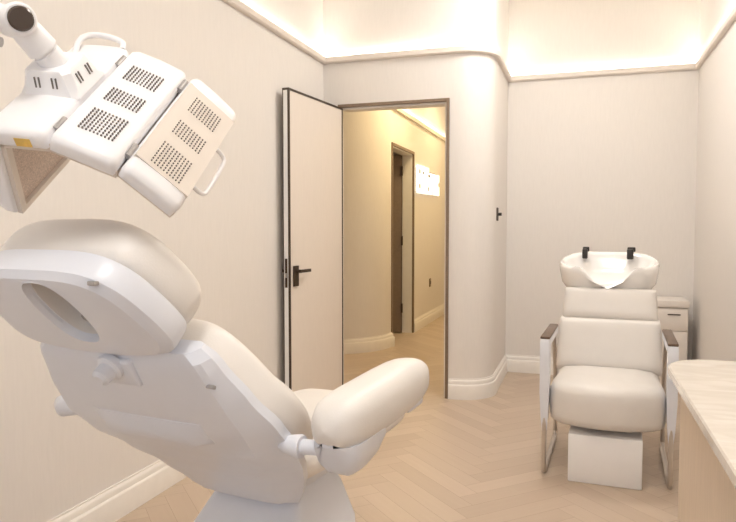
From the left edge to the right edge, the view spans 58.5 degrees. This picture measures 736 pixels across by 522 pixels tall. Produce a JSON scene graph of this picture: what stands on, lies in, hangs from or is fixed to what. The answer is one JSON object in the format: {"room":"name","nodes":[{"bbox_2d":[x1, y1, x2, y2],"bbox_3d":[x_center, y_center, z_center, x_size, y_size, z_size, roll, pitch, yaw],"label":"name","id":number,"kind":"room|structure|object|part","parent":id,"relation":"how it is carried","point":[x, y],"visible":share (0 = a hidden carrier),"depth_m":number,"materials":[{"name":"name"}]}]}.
{"room":"beauty treatment room","nodes":[
{"label":"beauty treatment room","id":0,"kind":"room"},
{"bbox_2d":[0,0,322,521],"bbox_3d":[-1.396,-0.474,1.968,0.100,3.250,6.520,1,3,18],"label":"wall","id":1,"kind":"structure","parent":0,"point":[230,238],"depth_m":3.26,"materials":[{"name":"paint"}]},
{"bbox_2d":[47,460,186,521],"bbox_3d":[-1.278,1.073,2.060,0.116,0.150,6.420,1,3,18],"label":"baseboard","id":2,"kind":"structure","parent":1,"relation":"attached to","point":[113,503],"depth_m":2.86,"materials":[{"name":"paint"}]},
{"bbox_2d":[343,107,444,338],"bbox_3d":[0.342,-0.647,7.894,1.174,3.000,3.842,2,4,38],"label":"wall","id":3,"kind":"structure","parent":0,"point":[368,135],"depth_m":6.70,"materials":[{"name":"paint"}]},
{"bbox_2d":[344,332,394,353],"bbox_3d":[-0.481,0.841,6.683,1.575,0.150,0.390,0,3,-6],"label":"baseboard","id":4,"kind":"structure","parent":3,"relation":"attached to","point":[381,342],"depth_m":6.62,"materials":[{"name":"paint"}]},
{"bbox_2d":[393,155,402,331],"bbox_3d":[-0.022,-0.202,7.827,0.876,2.102,0.076,0,3,6],"label":"door","id":5,"kind":"structure","parent":3,"relation":"in","point":[397,159],"depth_m":7.78,"materials":[{"name":"brown wood"}]},
{"bbox_2d":[391,142,414,332],"bbox_3d":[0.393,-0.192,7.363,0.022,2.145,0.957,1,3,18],"label":"trim","id":6,"kind":"structure","parent":3,"relation":"attached to","point":[392,143],"depth_m":7.45,"materials":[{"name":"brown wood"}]},
{"bbox_2d":[395,109,444,141],"bbox_3d":[0.379,-1.661,7.789,1.147,0.046,3.881,2,4,39],"label":"trim","id":7,"kind":"structure","parent":3,"relation":"attached to","point":[401,111],"depth_m":7.91,"materials":[{"name":"paint"}]},
{"bbox_2d":[415,165,438,195],"bbox_3d":[0.769,-1.017,8.432,0.030,0.344,1.270,1,3,18],"label":"wall sign","id":8,"kind":"object","parent":3,"relation":"attached to","point":[426,182],"visible":1,"depth_m":8.25,"materials":[{"name":"white"}]},
{"bbox_2d":[393,152,402,190],"bbox_3d":[0.453,-0.751,9.975,1.275,3.000,0.100,1,3,18],"label":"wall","id":9,"kind":"structure","parent":0,"point":[393,152],"depth_m":9.88,"materials":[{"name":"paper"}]},
{"bbox_2d":[116,315,680,521],"bbox_3d":[0.091,1.090,4.210,4.205,0.100,11.450,1,3,18],"label":"floor","id":10,"kind":"structure","parent":0,"point":[446,460],"depth_m":3.38,"materials":[{"name":"brown wood"}]},
{"bbox_2d":[0,1,235,217],"bbox_3d":[-0.861,0.258,1.246,1.215,1.860,0.486,-1,3,-17],"label":"lamp","id":11,"kind":"object","parent":10,"relation":"on","point":[136,118],"visible":1,"depth_m":1.20,"materials":[{"name":"plastic"}]},
{"bbox_3d":[-0.644,-0.266,1.319,0.086,0.340,0.359,1,3,14],"label":"panel","id":12,"kind":"part","parent":11,"relation":"part of","materials":[{"name":"plastic"}]},
{"bbox_3d":[-0.580,-0.321,1.249,0.124,0.243,0.278,1,3,14],"label":"panel","id":13,"kind":"part","parent":11,"relation":"part of","materials":[{"name":"plastic"}]},
{"bbox_3d":[-0.551,-0.441,1.350,0.105,0.068,0.052,-1,3,-15],"label":"grab handle","id":14,"kind":"part","parent":11,"relation":"part of","materials":[{"name":"plastic"}]},
{"bbox_2d":[77,107,128,140],"bbox_3d":[-0.472,-0.242,1.173,0.079,0.071,0.052,0,3,-7],"label":"vent grille","id":15,"kind":"object","parent":11,"relation":"attached to","point":[93,123],"depth_m":1.17,"materials":[{"name":"white plastic"}]},
{"bbox_3d":[-0.463,-0.289,1.248,0.115,0.269,0.300,1,3,14],"label":"panel","id":16,"kind":"part","parent":11,"relation":"part of","materials":[{"name":"plastic"}]},
{"bbox_2d":[103,87,145,112],"bbox_3d":[-0.457,-0.300,1.233,0.072,0.057,0.036,0,3,-7],"label":"vent grille","id":17,"kind":"object","parent":11,"relation":"attached to","point":[115,99],"depth_m":1.23,"materials":[{"name":"white plastic"}]},
{"bbox_2d":[123,65,163,91],"bbox_3d":[-0.441,-0.356,1.291,0.074,0.062,0.041,0,3,-7],"label":"vent grille","id":18,"kind":"object","parent":11,"relation":"attached to","point":[136,78],"depth_m":1.29,"materials":[{"name":"white plastic"}]},
{"bbox_2d":[151,141,191,182],"bbox_3d":[-0.364,-0.180,1.212,0.046,0.085,0.087,1,3,18],"label":"vent grille","id":19,"kind":"object","parent":11,"relation":"attached to","point":[171,161],"depth_m":1.21,"materials":[{"name":"beige plastic"}]},
{"bbox_3d":[-0.360,-0.231,1.286,0.090,0.290,0.317,1,3,14],"label":"panel","id":20,"kind":"part","parent":11,"relation":"part of","materials":[{"name":"plastic"}]},
{"bbox_3d":[-0.353,-0.236,1.278,0.085,0.248,0.266,1,3,14],"label":"plate","id":21,"kind":"part","parent":11,"relation":"part of","materials":[{"name":"plastic"}]},
{"bbox_2d":[172,120,205,153],"bbox_3d":[-0.348,-0.238,1.272,0.074,0.070,0.031,-2,3,-29],"label":"vent grille","id":22,"kind":"object","parent":11,"relation":"attached to","point":[188,136],"depth_m":1.27,"materials":[{"name":"beige plastic"}]},
{"bbox_2d":[188,98,220,131],"bbox_3d":[-0.333,-0.294,1.331,0.078,0.075,0.035,-2,3,-29],"label":"vent grille","id":23,"kind":"object","parent":11,"relation":"attached to","point":[204,114],"depth_m":1.33,"materials":[{"name":"beige plastic"}]},
{"bbox_3d":[-0.318,-0.182,1.303,0.026,0.110,0.122,1,3,14],"label":"grab handle","id":24,"kind":"part","parent":11,"relation":"part of","materials":[{"name":"plastic"}]},
{"bbox_2d":[0,219,428,521],"bbox_3d":[-0.327,0.527,1.789,0.974,1.268,1.276,1,3,26],"label":"chair","id":25,"kind":"object","parent":10,"relation":"on","point":[110,307],"visible":1,"depth_m":1.35,"materials":[{"name":"white plastic"}]},
{"bbox_2d":[0,219,200,333],"bbox_3d":[-0.562,0.032,1.332,0.448,0.233,0.256,1,3,26],"label":"cushion","id":26,"kind":"object","parent":25,"relation":"on","point":[124,279],"depth_m":1.22,"materials":[{"name":"beige leather"}]},
{"bbox_3d":[-0.537,0.223,1.355,0.060,0.065,0.065,1,3,26],"label":"headrest knob","id":27,"kind":"part","parent":25,"relation":"part of","materials":[{"name":"white plastic"}]},
{"bbox_3d":[-0.519,0.230,1.380,0.096,0.064,0.048,1,3,26],"label":"knob plate","id":28,"kind":"part","parent":25,"relation":"part of","materials":[{"name":"white plastic"}]},
{"bbox_2d":[181,319,312,439],"bbox_3d":[-0.435,0.301,1.578,0.608,0.370,0.376,1,3,26],"label":"cushion","id":29,"kind":"object","parent":25,"relation":"on","point":[245,401],"depth_m":1.36,"materials":[{"name":"beige leather"}]},
{"bbox_2d":[304,438,324,478],"bbox_3d":[-0.289,0.516,1.866,0.432,0.082,0.375,1,3,26],"label":"hinge","id":30,"kind":"object","parent":25,"relation":"on","point":[314,467],"depth_m":1.70,"materials":[{"name":"white plastic"}]},
{"bbox_3d":[-0.192,0.580,2.069,0.360,0.073,0.560,1,3,26],"label":"seat frame","id":31,"kind":"part","parent":25,"relation":"part of","materials":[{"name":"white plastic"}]},
{"bbox_2d":[314,428,385,475],"bbox_3d":[-0.035,0.372,1.409,0.112,0.138,0.211,1,3,26],"label":"armrest","id":32,"kind":"object","parent":25,"relation":"on","point":[342,451],"depth_m":1.33,"materials":[{"name":"white plastic"}]},
{"bbox_3d":[0.026,0.319,1.532,0.124,0.130,0.515,1,3,26],"label":"armrest","id":33,"kind":"part","parent":25,"relation":"part of","materials":[{"name":"beige leather"}]},
{"bbox_2d":[539,247,678,489],"bbox_3d":[1.325,0.502,3.623,0.636,1.135,1.075,1,3,21],"label":"chair","id":34,"kind":"object","parent":10,"relation":"on","point":[607,386],"visible":1,"depth_m":3.41,"materials":[{"name":"beige leather"}]},
{"bbox_3d":[0.971,0.618,3.524,0.050,0.472,0.475,1,3,21],"label":"arm","id":35,"kind":"part","parent":34,"relation":"part of","materials":[{"name":"white plastic"}]},
{"bbox_3d":[0.975,0.375,3.521,0.048,0.014,0.475,1,3,21],"label":"arm","id":36,"kind":"part","parent":34,"relation":"part of","materials":[{"name":"brown wood"}]},
{"bbox_3d":[1.006,0.732,3.622,0.025,0.677,0.647,1,3,21],"label":"leg","id":37,"kind":"part","parent":34,"relation":"part of","materials":[{"name":"metal"}]},
{"bbox_3d":[1.245,0.693,3.424,0.550,0.223,0.628,1,3,21],"label":"seat","id":38,"kind":"part","parent":34,"relation":"part of","materials":[{"name":"beige leather"}]},
{"bbox_3d":[1.334,0.465,3.645,0.548,0.290,0.174,1,3,21],"label":"backrest","id":39,"kind":"part","parent":34,"relation":"part of","materials":[{"name":"beige leather"}]},
{"bbox_2d":[560,247,659,288],"bbox_3d":[1.430,0.087,3.908,0.557,0.334,0.435,1,3,18],"label":"basin","id":40,"kind":"object","parent":34,"relation":"in","point":[585,269],"depth_m":3.97,"materials":[{"name":"white ceramic"}]},
{"bbox_3d":[1.553,0.742,3.412,0.025,0.677,0.647,1,3,21],"label":"leg","id":41,"kind":"part","parent":34,"relation":"part of","materials":[{"name":"metal"}]},
{"bbox_3d":[1.518,0.628,3.314,0.050,0.472,0.475,1,3,21],"label":"arm","id":42,"kind":"part","parent":34,"relation":"part of","materials":[{"name":"white plastic"}]},
{"bbox_3d":[1.522,0.385,3.311,0.048,0.014,0.475,1,3,21],"label":"arm","id":43,"kind":"part","parent":34,"relation":"part of","materials":[{"name":"brown wood"}]},
{"bbox_2d":[657,296,689,384],"bbox_3d":[2.358,0.642,5.154,0.240,0.700,0.322,1,3,18],"label":"storage cabinet","id":44,"kind":"object","parent":10,"relation":"on","point":[672,311],"visible":0.42,"depth_m":4.99,"materials":[{"name":"white wood"}]},
{"bbox_3d":[2.312,0.449,5.001,0.224,0.162,0.012,1,3,18],"label":"drawer","id":45,"kind":"part","parent":44,"relation":"part of","materials":[{"name":"beige wood"}]},
{"bbox_3d":[2.312,0.753,5.017,0.224,0.432,0.012,1,3,18],"label":"door","id":46,"kind":"part","parent":44,"relation":"part of","materials":[{"name":"beige wood"}]},
{"bbox_2d":[668,360,735,521],"bbox_3d":[0.819,0.825,0.717,0.566,0.780,3.390,1,3,18],"label":"countertop","id":47,"kind":"structure","parent":10,"relation":"on","point":[706,388],"depth_m":1.83,"materials":[{"name":"beige stone"}]},
{"bbox_2d":[323,0,508,379],"bbox_3d":[0.382,-0.645,5.371,1.373,3.250,1.060,1,3,18],"label":"wall","id":48,"kind":"structure","parent":0,"point":[475,84],"depth_m":4.79,"materials":[{"name":"paint"}]},
{"bbox_2d":[338,98,449,398],"bbox_3d":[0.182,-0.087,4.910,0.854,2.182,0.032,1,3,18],"label":"trim","id":49,"kind":"structure","parent":48,"relation":"attached to","point":[447,100],"depth_m":4.78,"materials":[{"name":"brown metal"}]},
{"bbox_2d":[282,87,342,391],"bbox_3d":[-0.373,-0.064,4.656,0.146,2.145,0.817,1,3,23],"label":"door","id":50,"kind":"structure","parent":49,"relation":"in","point":[312,127],"depth_m":4.58,"materials":[{"name":"beige wood"}]},
{"bbox_3d":[-0.534,0.080,4.293,0.018,0.190,0.002,1,3,23],"label":"lock plate","id":51,"kind":"part","parent":50,"relation":"part of","materials":[{"name":"brown metal"}]},
{"bbox_3d":[-0.476,0.099,4.350,0.010,0.135,0.060,1,3,23],"label":"handle","id":52,"kind":"part","parent":50,"relation":"part of","materials":[{"name":"brown metal"}]},
{"bbox_3d":[-0.431,0.065,4.393,0.039,0.022,0.143,1,3,23],"label":"lever","id":53,"kind":"part","parent":50,"relation":"part of","materials":[{"name":"brown metal"}]},
{"bbox_2d":[496,208,501,220],"bbox_3d":[1.002,-0.357,5.015,0.036,0.100,0.070,1,3,18],"label":"light switch","id":54,"kind":"object","parent":48,"relation":"attached to","point":[498,214],"visible":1,"depth_m":4.99,"materials":[{"name":"brown metal"}]},
{"bbox_3d":[0.990,-0.357,5.019,0.010,0.100,0.070,1,3,18],"label":"plate","id":55,"kind":"part","parent":54,"relation":"part of","materials":[{"name":"brown metal"}]},
{"bbox_2d":[505,0,700,359],"bbox_3d":[1.858,-0.652,5.500,1.595,3.250,0.100,1,3,18],"label":"wall","id":56,"kind":"structure","parent":0,"point":[608,163],"depth_m":5.42,"materials":[{"name":"paint"}]},
{"bbox_2d":[448,354,558,399],"bbox_3d":[1.499,0.905,5.396,2.072,0.150,0.820,-1,3,-15],"label":"baseboard","id":57,"kind":"structure","parent":56,"relation":"attached to","point":[487,387],"depth_m":4.89,"materials":[{"name":"paint"}]},
{"bbox_2d":[692,0,735,360],"bbox_3d":[1.492,-0.458,1.639,0.100,3.250,7.680,1,3,18],"label":"wall","id":58,"kind":"structure","parent":0,"point":[714,292],"depth_m":4.44,"materials":[{"name":"paint"}]},
{"bbox_2d":[222,0,735,81],"bbox_3d":[0.138,-1.372,2.034,2.748,0.046,7.480,1,3,18],"label":"trim","id":59,"kind":"structure","parent":58,"relation":"attached to","point":[239,5],"depth_m":4.79,"materials":[{"name":"paint"}]},
{"bbox_3d":[1.671,-0.731,9.580,1.285,3.000,0.100,1,3,18],"label":"wall","id":60,"kind":"structure","parent":0,"visible":0},
{"bbox_2d":[414,303,443,331],"bbox_3d":[0.861,0.734,8.817,0.022,0.150,1.990,1,3,18],"label":"baseboard","id":61,"kind":"structure","parent":60,"relation":"attached to","point":[425,319],"depth_m":8.56,"materials":[{"name":"paint"}]}
]}

